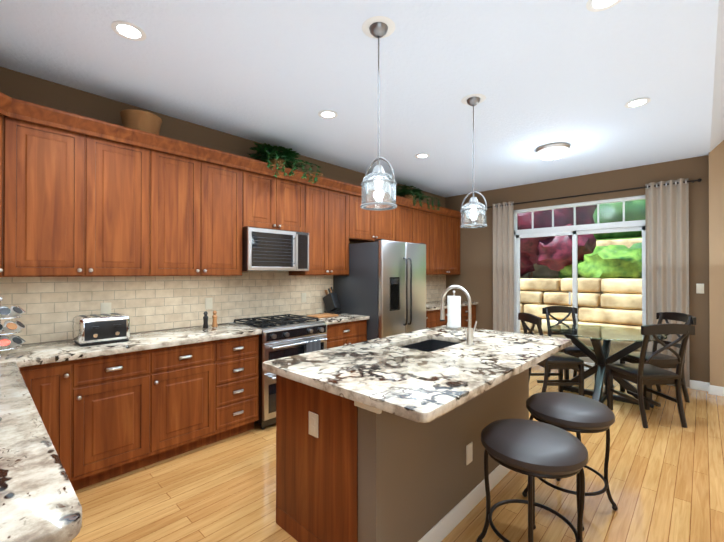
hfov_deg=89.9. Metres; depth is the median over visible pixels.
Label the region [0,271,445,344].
backsplash
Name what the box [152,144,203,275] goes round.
upper cabinet
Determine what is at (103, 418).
base cabinet
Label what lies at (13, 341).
coffee pod carousel
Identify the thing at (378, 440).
kitchen island
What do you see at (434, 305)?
countertop
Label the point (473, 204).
pendant light
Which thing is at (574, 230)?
door
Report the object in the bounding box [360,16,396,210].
pendant light
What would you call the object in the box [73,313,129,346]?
toaster
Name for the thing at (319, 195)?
upper cabinet
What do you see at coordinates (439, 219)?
upper cabinet
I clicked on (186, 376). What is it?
base cabinet
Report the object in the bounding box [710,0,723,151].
ceiling
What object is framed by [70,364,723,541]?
floor
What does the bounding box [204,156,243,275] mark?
upper cabinet
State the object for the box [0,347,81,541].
countertop
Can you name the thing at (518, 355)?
island countertop
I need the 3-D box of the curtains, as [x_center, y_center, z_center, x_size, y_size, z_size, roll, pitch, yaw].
[3.121,0.147,5.328,2.742,2.575,0.102,0,0,43]
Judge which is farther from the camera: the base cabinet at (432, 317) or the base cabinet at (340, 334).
the base cabinet at (432, 317)
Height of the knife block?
0.334 m
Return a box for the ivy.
[247,143,320,182]
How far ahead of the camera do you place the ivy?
3.81 m
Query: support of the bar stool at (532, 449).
on the floor
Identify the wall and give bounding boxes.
[0,67,444,344]
[445,155,709,382]
[709,140,723,386]
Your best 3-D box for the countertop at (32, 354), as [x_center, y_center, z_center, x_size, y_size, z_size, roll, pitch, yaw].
[-1.684,0.545,2.897,0.654,0.040,1.590,0,0,43]
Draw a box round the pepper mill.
[203,311,208,327]
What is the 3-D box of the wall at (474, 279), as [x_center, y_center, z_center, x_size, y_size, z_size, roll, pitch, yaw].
[2.939,0.032,5.674,3.600,2.860,0.150,0,0,43]
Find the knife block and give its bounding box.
[323,287,340,313]
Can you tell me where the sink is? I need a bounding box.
[406,337,457,352]
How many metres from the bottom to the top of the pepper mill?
0.155 m
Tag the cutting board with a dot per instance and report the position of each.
(324, 315)
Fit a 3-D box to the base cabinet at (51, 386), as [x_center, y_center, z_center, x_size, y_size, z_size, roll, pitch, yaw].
[-2.173,1.003,2.403,0.612,0.878,0.310,0,0,43]
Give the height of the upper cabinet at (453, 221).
1.045 m
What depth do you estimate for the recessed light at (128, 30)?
2.13 m
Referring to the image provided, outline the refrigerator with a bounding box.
[334,239,425,340]
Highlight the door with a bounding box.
[514,195,645,370]
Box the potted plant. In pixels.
[396,184,440,209]
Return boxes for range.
[229,314,326,428]
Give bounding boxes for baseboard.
[672,380,723,395]
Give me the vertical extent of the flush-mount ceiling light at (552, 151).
0.149 m
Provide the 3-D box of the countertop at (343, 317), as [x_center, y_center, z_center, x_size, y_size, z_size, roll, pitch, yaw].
[-0.387,0.553,4.278,0.654,0.040,0.694,0,0,43]
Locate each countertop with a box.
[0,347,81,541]
[16,323,261,366]
[262,341,517,424]
[294,313,369,324]
[374,333,549,372]
[414,325,571,355]
[426,300,477,310]
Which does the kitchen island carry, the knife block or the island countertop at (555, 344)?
the island countertop at (555, 344)
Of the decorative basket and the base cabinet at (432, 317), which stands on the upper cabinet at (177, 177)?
the decorative basket
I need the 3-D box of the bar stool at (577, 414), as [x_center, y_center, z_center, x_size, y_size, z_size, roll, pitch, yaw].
[1.281,1.118,2.251,0.479,0.644,0.479,0,0,43]
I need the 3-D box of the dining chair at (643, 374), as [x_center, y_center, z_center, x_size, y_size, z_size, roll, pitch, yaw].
[2.797,0.966,3.553,0.480,0.975,0.565,0,0,-2]
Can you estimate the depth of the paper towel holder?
3.28 m
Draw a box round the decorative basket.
[120,109,161,134]
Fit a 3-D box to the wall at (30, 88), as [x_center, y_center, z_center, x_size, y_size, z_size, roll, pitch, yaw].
[-0.728,0.025,4.509,0.150,2.860,6.870,0,0,43]
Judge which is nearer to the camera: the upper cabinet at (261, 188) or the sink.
the sink
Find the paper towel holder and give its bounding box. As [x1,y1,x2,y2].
[446,291,462,329]
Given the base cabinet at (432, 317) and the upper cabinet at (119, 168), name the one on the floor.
the base cabinet at (432, 317)
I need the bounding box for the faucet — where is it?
[440,285,476,344]
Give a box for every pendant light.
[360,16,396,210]
[460,94,486,227]
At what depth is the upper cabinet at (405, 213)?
5.41 m
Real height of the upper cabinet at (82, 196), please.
1.045 m
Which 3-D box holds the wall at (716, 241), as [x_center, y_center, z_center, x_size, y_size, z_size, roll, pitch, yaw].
[5.085,-1.201,3.583,2.400,5.300,0.270,0,0,43]
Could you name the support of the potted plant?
on the upper cabinet at (423, 215)
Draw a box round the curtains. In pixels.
[487,178,701,387]
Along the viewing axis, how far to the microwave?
3.65 m
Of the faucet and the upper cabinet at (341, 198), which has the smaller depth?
the faucet
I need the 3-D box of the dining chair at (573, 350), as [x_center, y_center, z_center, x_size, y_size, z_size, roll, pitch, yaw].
[2.757,0.974,4.809,0.480,0.975,0.565,0,0,-2]
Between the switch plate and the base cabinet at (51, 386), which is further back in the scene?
the switch plate
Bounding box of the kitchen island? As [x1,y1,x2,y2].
[273,369,528,541]
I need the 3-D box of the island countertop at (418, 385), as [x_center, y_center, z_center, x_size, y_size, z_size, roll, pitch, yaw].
[0.128,0.540,2.014,1.110,0.040,0.890,0,0,43]
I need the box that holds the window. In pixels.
[517,199,644,363]
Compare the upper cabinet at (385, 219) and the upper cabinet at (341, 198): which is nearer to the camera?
the upper cabinet at (341, 198)
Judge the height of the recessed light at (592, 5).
0.008 m
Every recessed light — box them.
[111,21,145,40]
[318,110,337,118]
[415,153,429,157]
[586,0,621,11]
[625,98,650,107]
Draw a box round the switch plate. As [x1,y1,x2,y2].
[696,284,703,293]
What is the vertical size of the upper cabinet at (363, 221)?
0.580 m
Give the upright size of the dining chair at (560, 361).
0.975 m
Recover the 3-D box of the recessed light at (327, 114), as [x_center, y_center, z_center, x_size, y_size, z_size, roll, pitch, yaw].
[-0.307,-1.409,3.264,0.175,0.008,0.175,0,0,34]
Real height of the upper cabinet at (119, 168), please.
1.045 m
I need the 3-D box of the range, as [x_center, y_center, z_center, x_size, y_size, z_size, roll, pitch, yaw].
[-0.832,0.971,3.702,0.734,0.958,0.742,0,0,43]
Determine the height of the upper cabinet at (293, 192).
0.575 m
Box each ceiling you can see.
[0,0,718,196]
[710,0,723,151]
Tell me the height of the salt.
0.155 m
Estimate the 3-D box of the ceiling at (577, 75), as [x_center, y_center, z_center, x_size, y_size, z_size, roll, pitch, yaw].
[0.588,-1.473,3.282,3.760,0.120,6.870,0,0,43]
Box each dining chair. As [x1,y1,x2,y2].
[518,313,583,395]
[542,306,596,379]
[606,323,694,427]
[620,312,695,402]
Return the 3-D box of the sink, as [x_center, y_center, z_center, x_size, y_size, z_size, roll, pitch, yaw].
[0.504,0.658,2.668,0.384,0.212,0.604,0,0,43]
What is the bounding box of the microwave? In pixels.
[242,227,308,270]
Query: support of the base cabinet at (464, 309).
on the floor
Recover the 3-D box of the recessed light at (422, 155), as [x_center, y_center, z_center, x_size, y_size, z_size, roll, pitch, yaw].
[0.733,-1.402,4.414,0.175,0.008,0.175,0,0,22]
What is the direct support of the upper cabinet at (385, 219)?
attached to the wall at (30, 88)
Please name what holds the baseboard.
attached to the wall at (716, 241)
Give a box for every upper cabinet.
[0,92,7,276]
[8,112,87,276]
[88,128,151,276]
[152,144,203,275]
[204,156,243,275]
[244,168,279,229]
[280,176,307,232]
[289,180,331,274]
[332,188,351,274]
[352,192,375,242]
[372,197,395,241]
[396,200,415,242]
[416,208,431,274]
[432,212,447,274]
[448,212,459,274]
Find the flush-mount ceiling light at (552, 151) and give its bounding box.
[536,142,569,160]
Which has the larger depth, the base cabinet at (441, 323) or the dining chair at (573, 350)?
the base cabinet at (441, 323)
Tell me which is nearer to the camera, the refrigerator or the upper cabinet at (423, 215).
the refrigerator
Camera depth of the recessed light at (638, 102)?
3.03 m
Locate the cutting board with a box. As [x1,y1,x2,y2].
[307,313,337,318]
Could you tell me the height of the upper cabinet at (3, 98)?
1.045 m
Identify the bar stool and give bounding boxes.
[476,419,588,541]
[522,392,617,530]
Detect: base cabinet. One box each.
[19,360,74,490]
[75,349,154,490]
[155,340,218,462]
[219,335,258,440]
[327,320,366,348]
[426,310,438,328]
[439,309,446,325]
[461,305,475,327]
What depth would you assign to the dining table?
4.09 m
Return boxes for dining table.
[547,324,666,407]
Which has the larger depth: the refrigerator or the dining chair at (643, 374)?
the refrigerator
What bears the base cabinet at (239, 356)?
on the floor
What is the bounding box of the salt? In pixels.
[212,311,217,326]
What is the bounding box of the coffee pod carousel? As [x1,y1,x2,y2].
[0,297,25,356]
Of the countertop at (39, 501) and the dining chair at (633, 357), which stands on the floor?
the dining chair at (633, 357)

